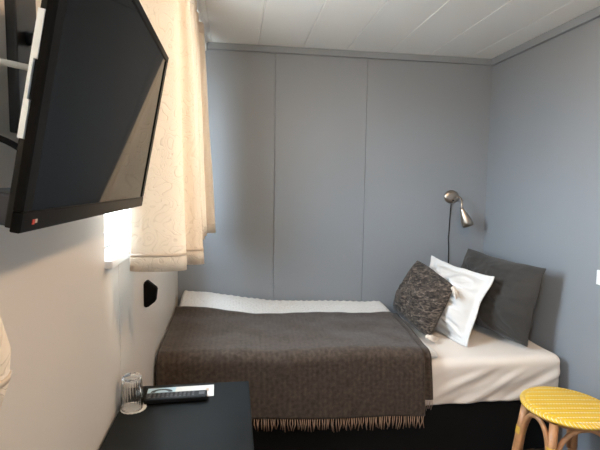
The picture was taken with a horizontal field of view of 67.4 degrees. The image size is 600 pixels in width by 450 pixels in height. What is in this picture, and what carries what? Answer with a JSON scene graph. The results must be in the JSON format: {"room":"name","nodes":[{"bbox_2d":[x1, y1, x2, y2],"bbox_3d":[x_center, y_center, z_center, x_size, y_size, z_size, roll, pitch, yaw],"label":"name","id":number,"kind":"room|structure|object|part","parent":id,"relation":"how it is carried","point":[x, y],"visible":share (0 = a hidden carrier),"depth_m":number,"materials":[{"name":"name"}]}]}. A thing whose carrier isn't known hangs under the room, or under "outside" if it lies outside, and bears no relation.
{"room":"hotel room","nodes":[
{"label":"hotel room","id":0,"kind":"room"},
{"bbox_2d":[0,316,11,408],"bbox_3d":[-0.325,-0.318,0.310,0.110,1.114,0.367,0,5,-8],"label":"curtain","id":1,"kind":"object","parent":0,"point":[5,348],"visible":1,"depth_m":0.51,"materials":[{"name":"beige fabric"}]},
{"bbox_2d":[0,0,177,449],"bbox_3d":[-0.560,0.135,0.924,0.120,2.395,3.960,0,5,-8],"label":"wall","id":2,"kind":"structure","parent":0,"point":[74,326],"depth_m":0.98,"materials":[{"name":"white paint"}]},
{"bbox_2d":[0,0,168,233],"bbox_3d":[-0.399,-0.271,0.868,0.186,0.502,0.726,0,5,-8],"label":"television","id":3,"kind":"object","parent":2,"relation":"attached to","point":[84,112],"visible":1,"depth_m":0.70,"materials":[{"name":"black plastic"}]},
{"bbox_2d":[0,135,17,149],"bbox_3d":[-0.388,-0.084,0.551,0.108,0.063,0.019,-1,5,-23],"label":"power cable","id":4,"kind":"object","parent":3,"relation":"attached to","point":[7,141],"visible":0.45,"depth_m":0.55,"materials":[{"name":"black plastic"}]},
{"bbox_2d":[0,58,28,70],"bbox_3d":[-0.380,-0.170,0.554,0.127,0.072,0.020,-2,6,-30],"label":"cable","id":5,"kind":"object","parent":3,"relation":"attached to","point":[4,62],"visible":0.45,"depth_m":0.56,"materials":[{"name":"grey plastic"}]},
{"bbox_3d":[-0.360,-0.225,0.878,0.084,0.398,0.717,0,5,-8],"label":"panel","id":6,"kind":"part","parent":3,"relation":"part of","materials":[{"name":"black plastic"}]},
{"bbox_3d":[-0.421,-0.286,0.776,0.090,0.079,0.034,-2,6,-32],"label":"arm","id":7,"kind":"part","parent":3,"relation":"part of","materials":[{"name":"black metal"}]},
{"bbox_2d":[104,209,129,268],"bbox_3d":[-0.678,-0.438,1.827,0.137,1.022,1.245,0,5,-8],"label":"window","id":8,"kind":"structure","parent":2,"relation":"in","point":[118,235],"depth_m":1.60,"materials":[{"name":"white glass"}]},
{"bbox_3d":[-0.663,0.058,1.874,0.092,0.025,1.245,0,5,-8],"label":"sill","id":9,"kind":"part","parent":8,"relation":"part of","materials":[{"name":"white paint"}]},
{"bbox_3d":[-0.723,-0.449,1.815,0.045,1.000,1.215,0,5,-8],"label":"frame","id":10,"kind":"part","parent":8,"relation":"part of","materials":[{"name":"white paint"}]},
{"bbox_2d":[143,280,157,306],"bbox_3d":[-0.606,0.278,1.831,0.052,0.108,0.035,0,5,-8],"label":"wall fitting","id":11,"kind":"object","parent":2,"relation":"attached to","point":[150,289],"visible":1,"depth_m":1.81,"materials":[{"name":"black plastic"}]},
{"bbox_2d":[178,49,491,312],"bbox_3d":[0.253,-0.047,3.097,2.360,2.405,0.120,0,5,-8],"label":"wall","id":12,"kind":"structure","parent":0,"point":[332,176],"depth_m":3.01,"materials":[{"name":"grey paint"}]},
{"bbox_2d":[206,42,492,65],"bbox_3d":[0.279,-1.118,2.934,2.120,0.042,0.022,0,5,-8],"label":"trim","id":13,"kind":"structure","parent":12,"relation":"attached to","point":[209,45],"depth_m":2.93,"materials":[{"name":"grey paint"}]},
{"bbox_2d":[444,190,473,262],"bbox_3d":[1.096,0.104,3.119,0.202,0.686,0.090,5,7,40],"label":"wall lamp","id":14,"kind":"object","parent":12,"relation":"attached to","point":[451,196],"visible":0.91,"depth_m":3.12,"materials":[{"name":"silver metal"}]},
{"bbox_3d":[1.047,0.146,3.162,0.017,0.592,0.016,0,5,-8],"label":"cord","id":15,"kind":"part","parent":14,"relation":"part of","materials":[{"name":"black plastic"}]},
{"bbox_3d":[1.136,-0.050,3.061,0.092,0.140,0.076,0,5,-8],"label":"lamp shade","id":16,"kind":"part","parent":14,"relation":"part of","materials":[{"name":"silver metal"}]},
{"bbox_2d":[200,0,599,58],"bbox_3d":[0.565,-1.016,0.987,2.360,0.100,4.200,0,5,-8],"label":"ceiling","id":17,"kind":"structure","parent":0,"point":[488,29],"depth_m":2.43,"materials":[{"name":"white paint"}]},
{"bbox_2d":[197,0,206,50],"bbox_3d":[-0.452,-1.018,1.784,0.052,0.061,2.025,0,5,-8],"label":"track","id":18,"kind":"object","parent":17,"relation":"attached to","point":[199,10],"visible":0.42,"depth_m":2.33,"materials":[{"name":"white plastic"}]},
{"bbox_2d":[130,0,203,271],"bbox_3d":[-0.408,-0.421,1.405,0.208,1.100,0.261,0,5,-8],"label":"curtain","id":19,"kind":"object","parent":18,"relation":"hanging from","point":[166,230],"visible":0.83,"depth_m":1.32,"materials":[{"name":"beige fabric"}]},
{"bbox_2d":[189,0,215,239],"bbox_3d":[-0.519,-0.497,2.285,0.133,1.104,0.619,1,5,-1],"label":"curtain","id":20,"kind":"object","parent":18,"relation":"hanging from","point":[206,189],"visible":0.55,"depth_m":2.33,"materials":[{"name":"beige fabric"}]},
{"bbox_2d":[483,17,599,449],"bbox_3d":[1.665,0.144,1.190,0.120,2.395,4.080,0,5,-8],"label":"wall","id":21,"kind":"structure","parent":0,"point":[542,210],"depth_m":2.49,"materials":[{"name":"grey paint"}]},
{"bbox_2d":[483,66,492,249],"bbox_3d":[1.307,0.033,3.195,0.005,2.260,0.005,0,5,-8],"label":"trim","id":22,"kind":"structure","parent":21,"relation":"attached to","point":[492,66],"depth_m":3.15,"materials":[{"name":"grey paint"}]},
{"bbox_2d":[491,6,599,64],"bbox_3d":[1.603,-0.941,1.135,0.022,0.046,3.938,0,5,-8],"label":"trim","id":23,"kind":"structure","parent":21,"relation":"attached to","point":[594,13],"depth_m":2.50,"materials":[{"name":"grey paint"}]},
{"bbox_2d":[596,270,599,284],"bbox_3d":[1.454,0.257,2.158,0.014,0.072,0.082,0,5,-8],"label":"wall switch","id":24,"kind":"object","parent":21,"relation":"attached to","point":[598,271],"visible":1,"depth_m":2.18,"materials":[{"name":"white plastic"}]},
{"bbox_3d":[0.530,1.380,1.195,2.360,0.100,4.200,0,5,-8],"label":"floor","id":25,"kind":"structure","parent":0,"visible":0},
{"bbox_2d":[99,381,253,449],"bbox_3d":[-0.334,0.952,1.239,0.406,0.720,0.772,0,5,-8],"label":"side table","id":26,"kind":"object","parent":25,"relation":"on","point":[223,421],"visible":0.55,"depth_m":1.31,"materials":[{"name":"black paint"}]},
{"bbox_2d":[120,403,146,413],"bbox_3d":[-0.521,0.572,1.407,0.079,0.002,0.079,0,5,-8],"label":"coaster","id":27,"kind":"object","parent":26,"relation":"on","point":[144,405],"visible":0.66,"depth_m":1.38,"materials":[{"name":"grey paper"}]},
{"bbox_2d":[121,372,142,412],"bbox_3d":[-0.524,0.519,1.402,0.066,0.103,0.066,0,5,-8],"label":"drinking glass","id":28,"kind":"object","parent":27,"relation":"on","point":[131,383],"visible":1,"depth_m":1.38,"materials":[{"name":"clear glass"}]},
{"bbox_2d":[147,385,213,395],"bbox_3d":[-0.403,0.564,1.518,0.220,0.002,0.084,0,5,-10],"label":"leaflet","id":29,"kind":"object","parent":26,"relation":"on","point":[210,388],"visible":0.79,"depth_m":1.54,"materials":[{"name":"grey paper"}]},
{"bbox_3d":[-0.465,0.564,1.507,0.094,0.001,0.085,0,5,-8],"label":"printed panel","id":30,"kind":"part","parent":29,"relation":"part of","materials":[{"name":"teal"}]},
{"bbox_2d":[144,390,206,403],"bbox_3d":[-0.403,0.559,1.464,0.196,0.018,0.048,0,5,-10],"label":"remote control","id":31,"kind":"object","parent":29,"relation":"on","point":[197,395],"visible":1,"depth_m":1.45,"materials":[{"name":"black plastic"}]},
{"bbox_2d":[252,400,548,449],"bbox_3d":[0.311,1.035,2.689,2.020,0.322,0.860,0,5,-8],"label":"bed","id":32,"kind":"object","parent":25,"relation":"on","point":[484,425],"visible":0.2,"depth_m":2.30,"materials":[{"name":"black fabric"}]},
{"bbox_2d":[400,316,559,404],"bbox_3d":[0.324,0.759,2.656,2.022,0.233,0.887,0,5,-8],"label":"mattress","id":33,"kind":"object","parent":32,"relation":"on","point":[493,367],"visible":0.23,"depth_m":2.33,"materials":[{"name":"beige fabric"}]},
{"bbox_2d":[156,306,432,431],"bbox_3d":[-0.019,0.753,2.473,1.382,0.462,0.724,0,5,-8],"label":"throw","id":34,"kind":"object","parent":33,"relation":"on","point":[296,365],"visible":0.93,"depth_m":2.19,"materials":[{"name":"fabric"}]},
{"bbox_2d":[180,290,437,357],"bbox_3d":[-0.036,0.546,2.600,1.365,0.182,0.870,0,5,-8],"label":"duvet","id":35,"kind":"object","parent":33,"relation":"on","point":[189,298],"visible":0.16,"depth_m":2.87,"materials":[{"name":"white fabric"}]},
{"bbox_2d":[393,261,460,342],"bbox_3d":[0.730,0.440,2.713,0.218,0.384,0.494,-1,5,-18],"label":"cushion","id":36,"kind":"object","parent":33,"relation":"on","point":[423,295],"visible":1,"depth_m":2.62,"materials":[{"name":"grey fabric"}]},
{"bbox_2d":[429,256,494,346],"bbox_3d":[0.860,0.436,2.724,0.254,0.420,0.570,-1,5,-23],"label":"pillow","id":37,"kind":"object","parent":33,"relation":"on","point":[457,320],"visible":0.52,"depth_m":2.55,"materials":[{"name":"white fabric"}]},
{"bbox_2d":[460,249,545,346],"bbox_3d":[1.132,0.413,2.729,0.238,0.439,0.738,0,5,-8],"label":"pillow","id":38,"kind":"object","parent":33,"relation":"on","point":[506,309],"visible":0.66,"depth_m":2.50,"materials":[{"name":"grey fabric"}]},
{"bbox_2d":[512,386,599,449],"bbox_3d":[1.187,1.036,2.050,0.416,0.460,0.382,0,5,-8],"label":"stool","id":39,"kind":"object","parent":25,"relation":"on","point":[576,412],"visible":1,"depth_m":2.00,"materials":[{"name":"wicker"}]},
{"bbox_3d":[1.012,1.044,2.103,0.089,0.429,0.038,2,5,15],"label":"leg","id":40,"kind":"part","parent":39,"relation":"part of","materials":[{"name":"wood"}]},
{"bbox_3d":[1.061,1.061,1.917,0.090,0.430,0.037,-4,7,-44],"label":"leg","id":41,"kind":"part","parent":39,"relation":"part of","materials":[{"name":"wood"}]},
{"bbox_3d":[1.204,0.818,2.033,0.352,0.022,0.352,0,5,-8],"label":"seat","id":42,"kind":"part","parent":39,"relation":"part of","materials":[{"name":"yellow wicker"}]},
{"bbox_3d":[1.331,1.040,2.199,0.037,0.430,0.090,5,7,41],"label":"leg","id":43,"kind":"part","parent":39,"relation":"part of","materials":[{"name":"wood"}]}
]}

